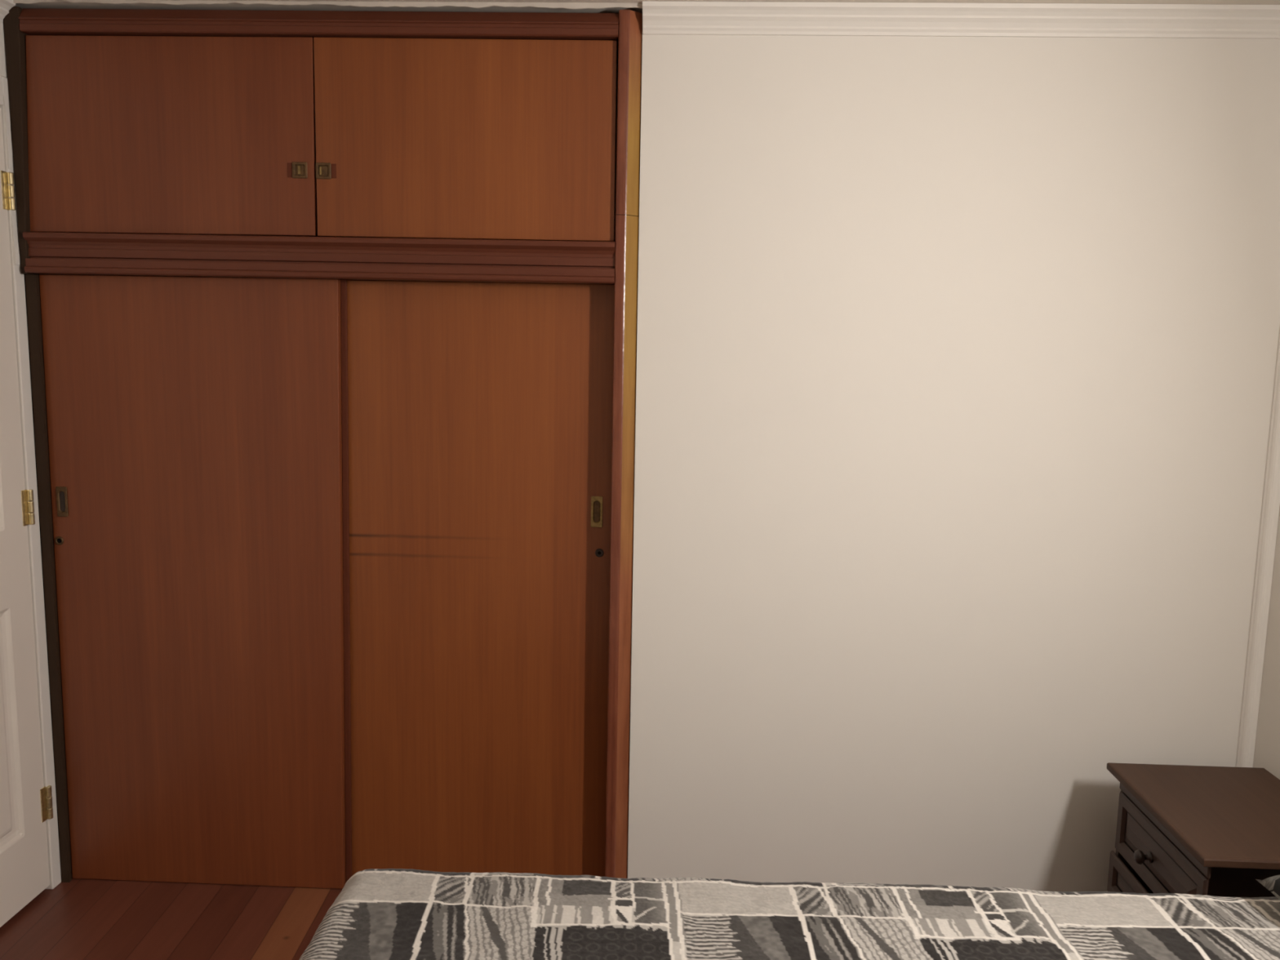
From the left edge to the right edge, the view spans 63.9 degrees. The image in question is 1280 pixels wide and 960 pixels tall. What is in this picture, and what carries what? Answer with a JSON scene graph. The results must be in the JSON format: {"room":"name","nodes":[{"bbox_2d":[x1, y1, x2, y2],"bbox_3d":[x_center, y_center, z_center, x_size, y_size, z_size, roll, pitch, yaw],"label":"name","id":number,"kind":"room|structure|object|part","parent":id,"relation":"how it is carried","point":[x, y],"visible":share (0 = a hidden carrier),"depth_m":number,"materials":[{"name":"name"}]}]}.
{"room":"bedroom","nodes":[
{"label":"bedroom","id":0,"kind":"room"},
{"bbox_2d":[0,22,7,78],"bbox_3d":[-1.685,0.189,0.989,0.149,2.250,3.300,1,8,2],"label":"wall","id":1,"kind":"structure","parent":0,"point":[3,72],"depth_m":2.46,"materials":[{"name":"paint"}]},
{"bbox_2d":[0,75,3,105],"bbox_3d":[-1.591,0.120,2.157,0.062,2.075,0.880,1,8,2],"label":"trim","id":2,"kind":"structure","parent":1,"relation":"attached to","point":[1,85],"depth_m":2.45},
{"bbox_2d":[0,0,15,22],"bbox_3d":[-1.578,-0.892,0.827,0.048,0.060,3.276,1,8,2],"label":"trim","id":3,"kind":"structure","parent":1,"relation":"attached to","point":[5,5],"depth_m":2.43,"materials":[{"name":"white paint"}]},
{"bbox_2d":[0,107,53,927],"bbox_3d":[-1.550,0.141,2.228,0.108,1.984,0.769,1,8,2],"label":"door","id":4,"kind":"structure","parent":1,"relation":"in","point":[24,874],"depth_m":2.56,"materials":[{"name":"paint"}]},
{"bbox_2d":[0,75,61,888],"bbox_3d":[-1.572,0.059,2.612,0.062,2.075,0.039,1,8,2],"label":"trim","id":5,"kind":"structure","parent":1,"relation":"attached to","point":[18,278],"depth_m":2.62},
{"bbox_2d":[3,95,13,169],"bbox_3d":[-1.524,-0.838,2.478,0.003,0.170,0.015,1,8,2],"label":"trim","id":6,"kind":"structure","parent":5,"relation":"attached to","point":[7,121],"depth_m":2.48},
{"bbox_2d":[11,215,19,265],"bbox_3d":[-1.527,-0.586,2.512,0.005,0.118,0.015,1,8,2],"label":"trim","id":7,"kind":"structure","parent":5,"relation":"attached to","point":[15,237],"depth_m":2.51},
{"bbox_2d":[0,838,342,959],"bbox_3d":[-0.098,1.327,1.404,3.340,0.060,4.150,1,8,2],"label":"floor","id":8,"kind":"structure","parent":0,"point":[78,918],"depth_m":2.59,"materials":[{"name":"brown wood"}]},
{"bbox_2d":[3,6,642,888],"bbox_3d":[-0.765,-0.045,2.882,1.528,2.238,0.652,1,8,2],"label":"wardrobe","id":9,"kind":"object","parent":8,"relation":"on","point":[332,315],"visible":0.97,"depth_m":2.61,"materials":[{"name":"brown wood"}]},
{"bbox_3d":[-1.488,0.056,2.644,0.028,0.078,0.003,1,8,2],"label":"flush pull","id":10,"kind":"part","parent":9,"relation":"part of","materials":[{"name":"gold metal"}]},
{"bbox_2d":[59,491,65,511],"bbox_3d":[-1.488,0.056,2.645,0.014,0.052,0.001,1,8,2],"label":"handle","id":11,"kind":"object","parent":9,"relation":"on","point":[62,494],"depth_m":2.64,"materials":[{"name":"black"}]},
{"bbox_3d":[-1.144,-0.836,2.501,0.719,0.462,0.020,1,8,2],"label":"cupboard door","id":12,"kind":"part","parent":9,"relation":"part of","materials":[{"name":"brown wood"}]},
{"bbox_3d":[-1.144,0.290,2.677,0.764,1.611,0.028,1,8,2],"label":"sliding door","id":13,"kind":"part","parent":9,"relation":"part of","materials":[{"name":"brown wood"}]},
{"bbox_3d":[-0.824,-0.751,2.487,0.037,0.038,0.003,1,8,2],"label":"recessed pull","id":14,"kind":"part","parent":9,"relation":"part of","materials":[{"name":"gold metal"}]},
{"bbox_2d":[295,164,304,175],"bbox_3d":[-0.824,-0.751,2.488,0.022,0.023,0.001,1,8,2],"label":"handle","id":15,"kind":"object","parent":9,"relation":"on","point":[300,169],"depth_m":2.49,"materials":[{"name":"gold metal"}]},
{"bbox_3d":[-0.765,-1.087,2.452,1.432,0.059,0.066,1,8,2],"label":"rail","id":16,"kind":"part","parent":9,"relation":"part of","materials":[{"name":"brown wood"}]},
{"bbox_3d":[-0.785,-0.544,2.518,1.451,0.101,0.062,1,8,2],"label":"rail","id":17,"kind":"part","parent":9,"relation":"part of","materials":[{"name":"brown wood"}]},
{"bbox_3d":[-0.766,-0.748,2.485,0.037,0.038,0.003,1,8,2],"label":"recessed pull","id":18,"kind":"part","parent":9,"relation":"part of","materials":[{"name":"gold metal"}]},
{"bbox_2d":[319,165,328,175],"bbox_3d":[-0.766,-0.748,2.486,0.022,0.023,0.001,1,8,2],"label":"handle","id":19,"kind":"object","parent":9,"relation":"on","point":[323,170],"depth_m":2.48,"materials":[{"name":"gold metal"}]},
{"bbox_3d":[-0.421,-0.818,2.473,0.726,0.465,0.020,1,8,2],"label":"cupboard door","id":20,"kind":"part","parent":9,"relation":"part of","materials":[{"name":"brown wood"}]},
{"bbox_3d":[-0.436,0.303,2.682,0.727,1.611,0.022,1,8,2],"label":"sliding door","id":21,"kind":"part","parent":9,"relation":"part of","materials":[{"name":"brown wood"}]},
{"bbox_3d":[-0.111,0.081,2.625,0.030,0.080,0.003,1,8,2],"label":"flush pull","id":22,"kind":"part","parent":9,"relation":"part of","materials":[{"name":"gold metal"}]},
{"bbox_2d":[594,501,599,522],"bbox_3d":[-0.111,0.081,2.627,0.014,0.054,0.001,1,8,2],"label":"handle","id":23,"kind":"object","parent":9,"relation":"on","point":[597,504],"depth_m":2.63,"materials":[{"name":"gold metal"}]},
{"bbox_2d":[1106,762,1279,897],"bbox_3d":[1.285,0.958,2.272,0.394,0.489,0.467,1,8,2],"label":"nightstand","id":24,"kind":"object","parent":8,"relation":"on","point":[1214,831],"visible":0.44,"depth_m":2.25,"materials":[{"name":"brown wood"}]},
{"bbox_3d":[1.126,0.971,2.279,0.008,0.104,0.408,1,8,2],"label":"drawer","id":25,"kind":"part","parent":24,"relation":"part of","materials":[{"name":"brown wood"}]},
{"bbox_3d":[1.118,0.839,2.284,0.034,0.031,0.031,1,8,2],"label":"knob","id":26,"kind":"part","parent":24,"relation":"part of","materials":[{"name":"black"}]},
{"bbox_3d":[1.139,0.842,2.261,0.008,0.145,0.408,1,8,2],"label":"drawer","id":27,"kind":"part","parent":24,"relation":"part of","materials":[{"name":"brown wood"}]},
{"bbox_3d":[1.142,0.751,2.249,0.007,0.032,0.420,1,8,2],"label":"rail","id":28,"kind":"part","parent":24,"relation":"part of","materials":[{"name":"brown wood"}]},
{"bbox_3d":[0.468,1.099,1.221,1.962,0.462,1.276,1,8,2],"label":"bed","id":29,"kind":"object","parent":8,"relation":"on","visible":0},
{"bbox_2d":[298,868,1279,959],"bbox_3d":[0.414,0.999,1.232,2.050,0.335,1.526,1,8,2],"label":"bedspread","id":30,"kind":"object","parent":29,"relation":"on","point":[378,913],"visible":1,"depth_m":1.77,"materials":[{"name":"fabric"}]},
{"bbox_2d":[1255,875,1279,900],"bbox_3d":[1.272,0.735,1.523,0.345,0.128,0.640,1,8,1],"label":"pillow","id":31,"kind":"object","parent":30,"relation":"on","point":[1272,884],"visible":1,"depth_m":1.81,"materials":[{"name":"grey fabric"}]},
{"bbox_2d":[13,0,1279,13],"bbox_3d":[-0.056,-0.972,1.092,3.340,0.080,4.150,1,8,2],"label":"ceiling","id":32,"kind":"structure","parent":0,"point":[55,5],"depth_m":2.42,"materials":[{"name":"paint"}]},
{"bbox_2d":[627,34,1279,891],"bbox_3d":[0.819,0.018,2.588,1.662,2.250,0.120,1,8,2],"label":"wall","id":33,"kind":"structure","parent":0,"point":[956,357],"depth_m":2.52,"materials":[{"name":"paint"}]},
{"bbox_2d":[13,0,642,9],"bbox_3d":[-0.743,-1.115,2.407,1.499,0.013,0.008,1,8,2],"label":"trim","id":34,"kind":"structure","parent":33,"relation":"attached to","point":[574,6],"depth_m":2.40,"materials":[{"name":"paint"}]},
{"bbox_2d":[642,0,1279,39],"bbox_3d":[0.786,-1.057,2.360,1.560,0.060,0.048,1,8,2],"label":"trim","id":35,"kind":"structure","parent":33,"relation":"attached to","point":[673,18],"depth_m":2.36,"materials":[{"name":"white paint"}]},
{"bbox_2d":[1235,327,1279,767],"bbox_3d":[1.530,0.074,2.493,0.030,2.190,0.024,1,8,2],"label":"trim","id":36,"kind":"structure","parent":33,"relation":"attached to","point":[1270,505],"depth_m":2.51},
{"bbox_2d":[1253,506,1279,779],"bbox_3d":[1.526,0.271,0.815,0.100,2.250,3.400,1,8,2],"label":"wall","id":37,"kind":"structure","parent":0,"point":[1267,746],"depth_m":2.49,"materials":[{"name":"paint"}]}
]}

